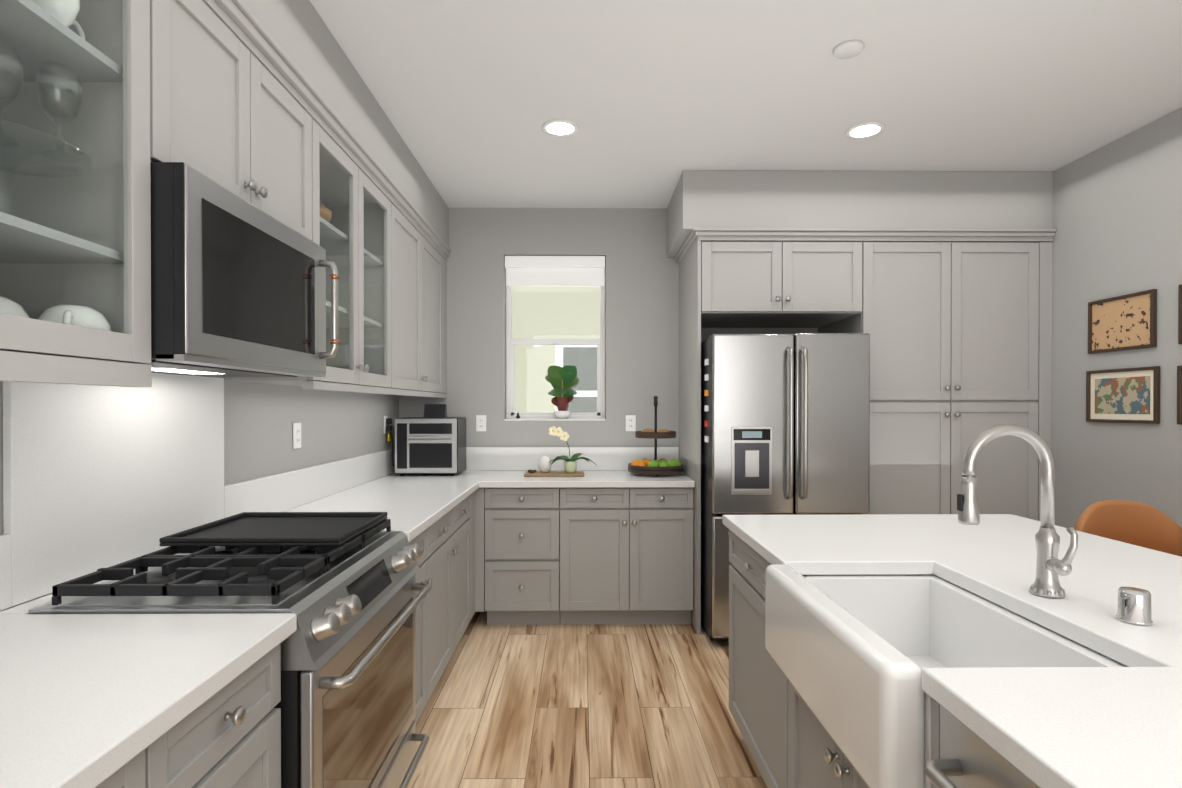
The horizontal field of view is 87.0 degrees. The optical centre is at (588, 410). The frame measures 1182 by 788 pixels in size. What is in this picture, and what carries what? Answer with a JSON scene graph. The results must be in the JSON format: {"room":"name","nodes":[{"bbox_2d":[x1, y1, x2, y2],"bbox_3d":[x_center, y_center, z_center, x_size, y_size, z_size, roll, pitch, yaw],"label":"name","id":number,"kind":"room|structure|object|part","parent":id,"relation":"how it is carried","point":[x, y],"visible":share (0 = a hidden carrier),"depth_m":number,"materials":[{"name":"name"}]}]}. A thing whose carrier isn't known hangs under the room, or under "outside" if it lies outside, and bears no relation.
{"room":"kitchen","nodes":[
{"label":"kitchen","id":0,"kind":"room"},
{"bbox_2d":[0,381,398,611],"bbox_3d":[-1.410,-0.028,0.568,0.200,2.780,8.120,0,0,-1],"label":"wall","id":1,"kind":"structure","parent":0,"point":[260,420],"depth_m":2.79,"materials":[{"name":"grey paint"}]},
{"bbox_2d":[0,0,150,363],"bbox_3d":[-1.127,-0.570,0.930,0.369,0.940,0.926,0,0,-1],"label":"upper cabinet","id":2,"kind":"object","parent":1,"relation":"attached to","point":[84,240],"visible":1,"depth_m":1.36,"materials":[{"name":"grey paint"}]},
{"bbox_2d":[0,296,28,317],"bbox_3d":[-1.134,-0.178,1.167,0.130,0.074,0.146,0,0,-1],"label":"cup","id":3,"kind":"object","parent":2,"relation":"in","point":[6,308],"depth_m":1.17,"materials":[{"name":"white ceramic"}]},
{"bbox_2d":[0,119,93,215],"bbox_3d":[-1.141,-0.431,1.208,0.286,0.176,0.286,0,0,-1],"label":"glass cake stand","id":4,"kind":"object","parent":2,"relation":"in","point":[24,163],"depth_m":1.25,"materials":[{"name":"clear glass"}]},
{"bbox_2d":[0,40,22,146],"bbox_3d":[-1.121,-0.602,1.182,0.072,0.178,0.072,0,0,-1],"label":"glass goblet","id":5,"kind":"object","parent":4,"relation":"on","point":[18,56],"depth_m":1.19,"materials":[{"name":"clear glass"}]},
{"bbox_2d":[36,60,81,162],"bbox_3d":[-1.072,-0.603,1.263,0.072,0.178,0.072,0,0,-1],"label":"glass goblet","id":6,"kind":"object","parent":4,"relation":"on","point":[39,87],"depth_m":1.26,"materials":[{"name":"clear glass"}]},
{"bbox_2d":[31,0,84,39],"bbox_3d":[-1.087,-0.788,1.275,0.135,0.090,0.137,0,0,-1],"label":"gravy boat","id":7,"kind":"object","parent":2,"relation":"in","point":[72,15],"depth_m":1.23,"materials":[{"name":"white ceramic"}]},
{"bbox_2d":[37,305,110,330],"bbox_3d":[-1.067,-0.178,1.285,0.130,0.074,0.146,0,0,-1],"label":"bowl","id":8,"kind":"object","parent":2,"relation":"in","point":[70,313],"depth_m":1.26,"materials":[{"name":"white ceramic"}]},
{"bbox_2d":[0,373,223,613],"bbox_3d":[-1.278,0.182,1.795,0.085,0.595,0.874,0,0,-1],"label":"backsplash","id":9,"kind":"structure","parent":1,"relation":"attached to","point":[95,477],"depth_m":1.65,"materials":[{"name":"white stone"}]},
{"bbox_2d":[150,0,311,240],"bbox_3d":[-1.136,-0.808,1.810,0.369,0.475,0.828,0,0,-1],"label":"upper cabinet","id":10,"kind":"object","parent":1,"relation":"attached to","point":[229,112],"visible":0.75,"depth_m":1.70,"materials":[{"name":"grey paint"}]},
{"bbox_2d":[145,162,338,376],"bbox_3d":[-1.084,-0.336,1.785,0.472,0.448,0.772,0,0,-1],"label":"over-the-range microwave","id":11,"kind":"object","parent":10,"relation":"attached to","point":[238,286],"visible":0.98,"depth_m":1.59,"materials":[{"name":"silver metal"}]},
{"bbox_2d":[293,423,300,448],"bbox_3d":[-1.326,0.113,2.840,0.009,0.116,0.072,0,0,-1],"label":"electrical outlet","id":12,"kind":"object","parent":1,"relation":"attached to","point":[296,435],"visible":1,"depth_m":2.83,"materials":[{"name":"white plastic"}]},
{"bbox_2d":[220,119,390,387],"bbox_3d":[-1.145,-0.581,2.686,0.369,0.940,0.918,0,0,-1],"label":"upper cabinet","id":13,"kind":"object","parent":1,"relation":"attached to","point":[351,219],"visible":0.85,"depth_m":2.78,"materials":[{"name":"grey paint"}]},
{"bbox_2d":[202,0,450,260],"bbox_3d":[-1.141,-1.091,2.443,0.372,0.082,3.958,0,0,-1],"label":"crown molding","id":14,"kind":"structure","parent":1,"relation":"attached to","point":[242,22],"depth_m":2.18,"materials":[{"name":"grey paint"}]},
{"bbox_2d":[384,416,394,467],"bbox_3d":[-1.299,0.227,4.199,0.091,0.390,0.228,0,0,-1],"label":"electrical outlet","id":15,"kind":"object","parent":1,"relation":"attached to","point":[387,421],"visible":1,"depth_m":4.10,"materials":[{"name":"white plastic"}]},
{"bbox_2d":[391,203,446,393],"bbox_3d":[-1.172,-0.587,3.786,0.338,0.940,1.278,0,0,-1],"label":"upper cabinet","id":16,"kind":"object","parent":1,"relation":"attached to","point":[418,312],"visible":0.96,"depth_m":3.58,"materials":[{"name":"grey paint"}]},
{"bbox_2d":[0,351,446,397],"bbox_3d":[-1.009,-0.084,2.450,0.040,0.049,3.958,0,0,-1],"label":"rail","id":17,"kind":"object","parent":16,"relation":"attached to","point":[25,367],"visible":0.95,"depth_m":1.22,"materials":[{"name":"grey paint"}]},
{"bbox_2d":[243,0,448,246],"bbox_3d":[-1.131,-1.270,0.563,0.353,0.293,7.716,0,0,-1],"label":"soffit","id":18,"kind":"structure","parent":0,"point":[299,31],"depth_m":2.52,"materials":[{"name":"grey paint"}]},
{"bbox_2d":[408,611,766,787],"bbox_3d":[0.755,1.392,0.598,4.530,0.060,8.120,0,0,-1],"label":"floor","id":19,"kind":"structure","parent":0,"point":[586,706],"depth_m":2.79,"materials":[{"name":"brown wood"}]},
{"bbox_2d":[96,750,145,787],"bbox_3d":[-0.969,0.925,0.677,0.679,0.873,0.518,0,0,-1],"label":"base cabinet","id":20,"kind":"object","parent":19,"relation":"on","point":[131,773],"visible":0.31,"depth_m":0.90,"materials":[{"name":"grey paint"}]},
{"bbox_2d":[145,643,280,787],"bbox_3d":[-0.974,0.922,1.146,0.679,0.873,0.416,0,0,-1],"label":"base cabinet","id":21,"kind":"object","parent":19,"relation":"on","point":[228,735],"visible":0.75,"depth_m":1.16,"materials":[{"name":"grey paint"}]},
{"bbox_2d":[29,512,431,787],"bbox_3d":[-0.888,0.857,1.803,0.688,0.996,0.862,0,0,-1],"label":"range","id":22,"kind":"object","parent":19,"relation":"on","point":[343,586],"visible":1,"depth_m":1.63,"materials":[{"name":"silver metal"}]},
{"bbox_2d":[409,530,432,722],"bbox_3d":[-0.987,0.914,2.433,0.679,0.873,0.366,0,0,-1],"label":"base cabinet","id":23,"kind":"object","parent":19,"relation":"on","point":[421,654],"visible":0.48,"depth_m":2.56,"materials":[{"name":"grey paint"}]},
{"bbox_2d":[423,495,470,702],"bbox_3d":[-0.994,0.910,3.137,0.679,0.873,1.038,0,0,-1],"label":"base cabinet","id":24,"kind":"object","parent":19,"relation":"on","point":[447,561],"visible":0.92,"depth_m":3.05,"materials":[{"name":"grey paint"}]},
{"bbox_2d":[224,447,483,541],"bbox_3d":[-0.991,0.368,3.336,0.690,0.205,2.194,0,0,-1],"label":"countertop","id":25,"kind":"structure","parent":24,"relation":"on","point":[413,506],"depth_m":3.01,"materials":[{"name":"white stone"}]},
{"bbox_2d":[395,417,465,475],"bbox_3d":[-1.056,0.235,4.182,0.410,0.378,0.342,0,0,-1],"label":"toaster oven","id":26,"kind":"object","parent":25,"relation":"on","point":[430,445],"visible":1,"depth_m":4.03,"materials":[{"name":"silver metal"}]},
{"bbox_2d":[423,404,446,416],"bbox_3d":[-1.021,0.000,4.152,0.140,0.088,0.080,0,0,-1],"label":"smart display","id":27,"kind":"object","parent":26,"relation":"on","point":[435,410],"visible":1,"depth_m":4.13,"materials":[{"name":"black plastic"}]},
{"bbox_2d":[469,488,484,618],"bbox_3d":[-0.992,0.905,4.047,0.701,0.873,0.778,0,0,-1],"label":"base cabinet","id":28,"kind":"object","parent":19,"relation":"on","point":[477,516],"visible":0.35,"depth_m":3.81,"materials":[{"name":"grey paint"}]},
{"bbox_2d":[484,447,694,487],"bbox_3d":[-0.006,0.363,4.112,1.296,0.205,0.662,0,0,-1],"label":"countertop","id":29,"kind":"structure","parent":28,"relation":"on","point":[504,467],"depth_m":4.42,"materials":[{"name":"white stone"}]},
{"bbox_2d":[524,426,595,476],"bbox_3d":[-0.179,0.263,4.122,0.483,0.323,0.200,0,0,-1],"label":"tray","id":30,"kind":"object","parent":29,"relation":"on","point":[545,464],"visible":1,"depth_m":4.11,"materials":[{"name":"brown wood"}]},
{"bbox_2d":[628,396,683,475],"bbox_3d":[0.446,0.163,4.148,0.373,0.522,0.373,0,0,-1],"label":"fruit stand","id":31,"kind":"object","parent":29,"relation":"on","point":[661,466],"visible":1,"depth_m":4.05,"materials":[{"name":"brown wood"}]},
{"bbox_2d":[485,488,559,624],"bbox_3d":[-0.412,0.904,4.112,0.458,0.873,0.659,0,0,-1],"label":"drawers","id":32,"kind":"object","parent":19,"relation":"on","point":[522,556],"visible":0.96,"depth_m":3.82,"materials":[{"name":"grey paint"}]},
{"bbox_2d":[560,488,693,623],"bbox_3d":[0.231,0.904,4.119,0.823,0.873,0.659,0,0,-1],"label":"base cabinet","id":33,"kind":"object","parent":19,"relation":"on","point":[626,555],"visible":1,"depth_m":3.83,"materials":[{"name":"grey paint"}]},
{"bbox_2d":[679,240,700,634],"bbox_3d":[0.657,0.161,4.089,0.021,2.360,0.718,0,0,-1],"label":"panel","id":34,"kind":"object","parent":19,"relation":"on","point":[690,363],"visible":0.79,"depth_m":3.86,"materials":[{"name":"grey paint"}]},
{"bbox_2d":[729,530,805,787],"bbox_3d":[0.893,0.916,2.217,0.681,0.873,0.740,0,0,-1],"label":"base cabinet","id":35,"kind":"object","parent":19,"relation":"on","point":[758,694],"visible":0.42,"depth_m":2.21,"materials":[{"name":"grey paint"}]},
{"bbox_2d":[701,333,869,639],"bbox_3d":[1.127,0.453,3.908,0.889,1.779,0.978,0,0,-1],"label":"refrigerator","id":36,"kind":"object","parent":19,"relation":"on","point":[785,424],"visible":0.75,"depth_m":3.48,"materials":[{"name":"silver metal"}]},
{"bbox_2d":[788,575,939,787],"bbox_3d":[0.901,0.920,1.454,0.681,0.873,0.779,0,0,-1],"label":"base cabinet","id":37,"kind":"object","parent":19,"relation":"on","point":[817,758],"visible":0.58,"depth_m":1.65,"materials":[{"name":"grey paint"}]},
{"bbox_2d":[723,514,1181,787],"bbox_3d":[1.187,0.432,0.877,1.220,0.106,3.480,0,0,-1],"label":"countertop","id":38,"kind":"structure","parent":37,"relation":"on","point":[1080,727],"depth_m":1.29,"materials":[{"name":"white stone"}]},
{"bbox_2d":[765,564,1126,787],"bbox_3d":[0.767,0.588,1.451,0.511,0.288,0.757,0,0,-1],"label":"farmhouse sink","id":39,"kind":"object","parent":38,"relation":"in","point":[851,656],"visible":0.71,"depth_m":1.42,"materials":[{"name":"white ceramic"}]},
{"bbox_2d":[957,424,1077,597],"bbox_3d":[1.012,0.236,1.476,0.251,0.409,0.109,0,0,-1],"label":"faucet","id":40,"kind":"object","parent":38,"relation":"on","point":[1051,567],"visible":1,"depth_m":1.48,"materials":[{"name":"silver metal"}]},
{"bbox_3d":[1.148,0.409,1.311,0.060,0.065,0.060,0,0,-1],"label":"air switch button","id":41,"kind":"part","parent":38,"relation":"part of","materials":[{"name":"silver metal"}]},
{"bbox_2d":[818,242,1051,520],"bbox_3d":[2.212,0.161,4.089,1.142,2.360,0.749,0,0,-1],"label":"pantry cabinet","id":42,"kind":"object","parent":19,"relation":"on","point":[960,333],"visible":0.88,"depth_m":3.75,"materials":[{"name":"grey paint"}]},
{"bbox_2d":[924,705,1038,787],"bbox_3d":[0.890,0.924,0.735,0.716,0.873,0.652,0,0,-1],"label":"dishwasher","id":43,"kind":"object","parent":19,"relation":"on","point":[969,758],"visible":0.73,"depth_m":0.96,"materials":[{"name":"silver metal"}]},
{"bbox_2d":[1074,500,1181,556],"bbox_3d":[2.360,0.875,2.585,0.450,0.950,0.448,0,0,-1],"label":"leather chair","id":44,"kind":"object","parent":19,"relation":"on","point":[1139,524],"visible":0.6,"depth_m":2.75,"materials":[{"name":"orange leather"}]},
{"bbox_2d":[399,208,817,446],"bbox_3d":[0.715,-0.052,4.549,4.130,2.780,0.200,0,0,-1],"label":"wall","id":45,"kind":"structure","parent":0,"point":[641,319],"depth_m":4.44,"materials":[{"name":"grey paint"}]},
{"bbox_2d":[476,415,485,430],"bbox_3d":[-0.764,0.089,4.429,0.072,0.116,0.009,0,0,-1],"label":"electrical outlet","id":46,"kind":"object","parent":45,"relation":"attached to","point":[480,422],"visible":1,"depth_m":4.43,"materials":[{"name":"white plastic"}]},
{"bbox_2d":[504,269,605,420],"bbox_3d":[-0.242,-0.519,4.529,0.724,1.181,0.176,0,0,-1],"label":"window","id":47,"kind":"structure","parent":45,"relation":"in","point":[597,415],"depth_m":4.57,"materials":[{"name":"white"}]},
{"bbox_2d":[505,256,604,285],"bbox_3d":[-0.241,-1.000,4.478,0.716,0.211,0.063,0,0,-1],"label":"window blind","id":48,"kind":"object","parent":47,"relation":"attached to","point":[554,270],"visible":0.94,"depth_m":4.47,"materials":[{"name":"white fabric"}]},
{"bbox_2d":[545,365,579,418],"bbox_3d":[-0.191,-0.138,4.513,0.252,0.388,0.130,0,0,-1],"label":"potted plant","id":49,"kind":"object","parent":47,"relation":"on","point":[562,380],"visible":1,"depth_m":4.49,"materials":[{"name":"green plant"}]},
{"bbox_2d":[626,415,635,430],"bbox_3d":[0.299,0.089,4.439,0.072,0.116,0.009,0,0,-1],"label":"electrical outlet","id":50,"kind":"object","parent":45,"relation":"attached to","point":[630,422],"visible":0.92,"depth_m":4.44,"materials":[{"name":"white plastic"}]},
{"bbox_2d":[701,241,861,327],"bbox_3d":[1.154,-0.804,4.073,0.969,0.430,0.749,0,0,-1],"label":"upper cabinet","id":51,"kind":"object","parent":45,"relation":"attached to","point":[744,284],"visible":0.98,"depth_m":3.74,"materials":[{"name":"grey paint"}]},
{"bbox_2d":[675,228,1056,266],"bbox_3d":[1.699,-1.054,4.074,2.168,0.067,0.754,0,0,-1],"label":"crown molding","id":52,"kind":"structure","parent":45,"relation":"attached to","point":[877,235],"depth_m":3.72,"materials":[{"name":"grey paint"}]},
{"bbox_2d":[309,0,1181,207],"bbox_3d":[0.755,-1.458,0.581,4.530,0.080,8.120,0,0,-1],"label":"ceiling","id":53,"kind":"structure","parent":0,"point":[652,99],"depth_m":2.74,"materials":[{"name":"white paint"}]},
{"bbox_2d":[542,119,577,136],"bbox_3d":[-0.144,-1.430,3.157,0.184,0.006,0.184,0,0,-1],"label":"recessed light","id":54,"kind":"object","parent":53,"relation":"in","point":[560,128],"visible":1,"depth_m":3.15,"materials":[{"name":"white plastic"}]},
{"bbox_2d":[833,40,863,58],"bbox_3d":[1.023,-1.421,2.456,0.112,0.016,0.112,0,0,-1],"label":"smoke detector","id":55,"kind":"object","parent":53,"relation":"attached to","point":[848,49],"visible":1,"depth_m":2.44,"materials":[{"name":"white paint"}]},
{"bbox_2d":[845,122,884,138],"bbox_3d":[1.412,-1.430,3.186,0.184,0.006,0.184,0,0,-1],"label":"recessed light","id":56,"kind":"object","parent":53,"relation":"in","point":[865,130],"visible":1,"depth_m":3.18,"materials":[{"name":"white plastic"}]},
{"bbox_2d":[667,170,1052,257],"bbox_3d":[1.671,-1.263,4.091,2.223,0.348,0.718,0,0,-1],"label":"soffit","id":57,"kind":"structure","parent":0,"point":[833,199],"depth_m":3.73,"materials":[{"name":"grey paint"}]},
{"bbox_2d":[1052,107,1181,527],"bbox_3d":[2.920,-0.028,0.612,0.200,2.780,8.120,0,0,-1],"label":"wall","id":58,"kind":"structure","parent":0,"point":[1117,214],"depth_m":3.29,"materials":[{"name":"grey paint"}]},
{"bbox_2d":[1088,289,1156,353],"bbox_3d":[2.780,-0.457,3.260,0.022,0.285,0.395,0,0,-1],"label":"picture frame","id":59,"kind":"object","parent":58,"relation":"attached to","point":[1124,322],"visible":1,"depth_m":3.24,"materials":[{"name":"beige paper"}]},
{"bbox_2d":[1086,366,1159,423],"bbox_3d":[2.780,-0.078,3.257,0.022,0.282,0.425,0,0,-1],"label":"picture frame","id":60,"kind":"object","parent":58,"relation":"attached to","point":[1128,395],"visible":0.98,"depth_m":3.24,"materials":[{"name":"multicoloured paper"}]},
{"bbox_2d":[1177,365,1181,424],"bbox_3d":[2.785,-0.072,2.745,0.022,0.277,0.390,0,0,-1],"label":"picture frame","id":61,"kind":"object","parent":58,"relation":"attached to","point":[1179,395],"visible":0.98,"depth_m":2.93,"materials":[{"name":"brown wood"}]},
{"bbox_2d":[1178,284,1181,343],"bbox_3d":[2.785,-0.451,2.740,0.022,0.280,0.385,0,0,-1],"label":"picture frame","id":62,"kind":"object","parent":58,"relation":"attached to","point":[1180,314],"visible":0.98,"depth_m":2.92,"materials":[{"name":"brown wood"}]},
{"label":"outside","id":63,"kind":"structure","parent":0,"visible":0},
{"bbox_2d":[512,286,599,411],"bbox_3d":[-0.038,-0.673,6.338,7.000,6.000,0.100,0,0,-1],"label":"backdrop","id":64,"kind":"structure","parent":63,"point":[583,294],"depth_m":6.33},
{"bbox_3d":[-0.964,0.928,0.142,0.679,0.873,0.548,0,0,-1],"label":"base cabinet","id":65,"kind":"object","parent":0,"visible":0},
{"bbox_2d":[0,613,296,787],"bbox_3d":[-0.966,0.386,0.338,0.678,0.205,2.046,0,0,-1],"label":"countertop","id":66,"kind":"structure","parent":65,"relation":"on","point":[91,700],"depth_m":1.04,"materials":[{"name":"white stone"}]}
]}

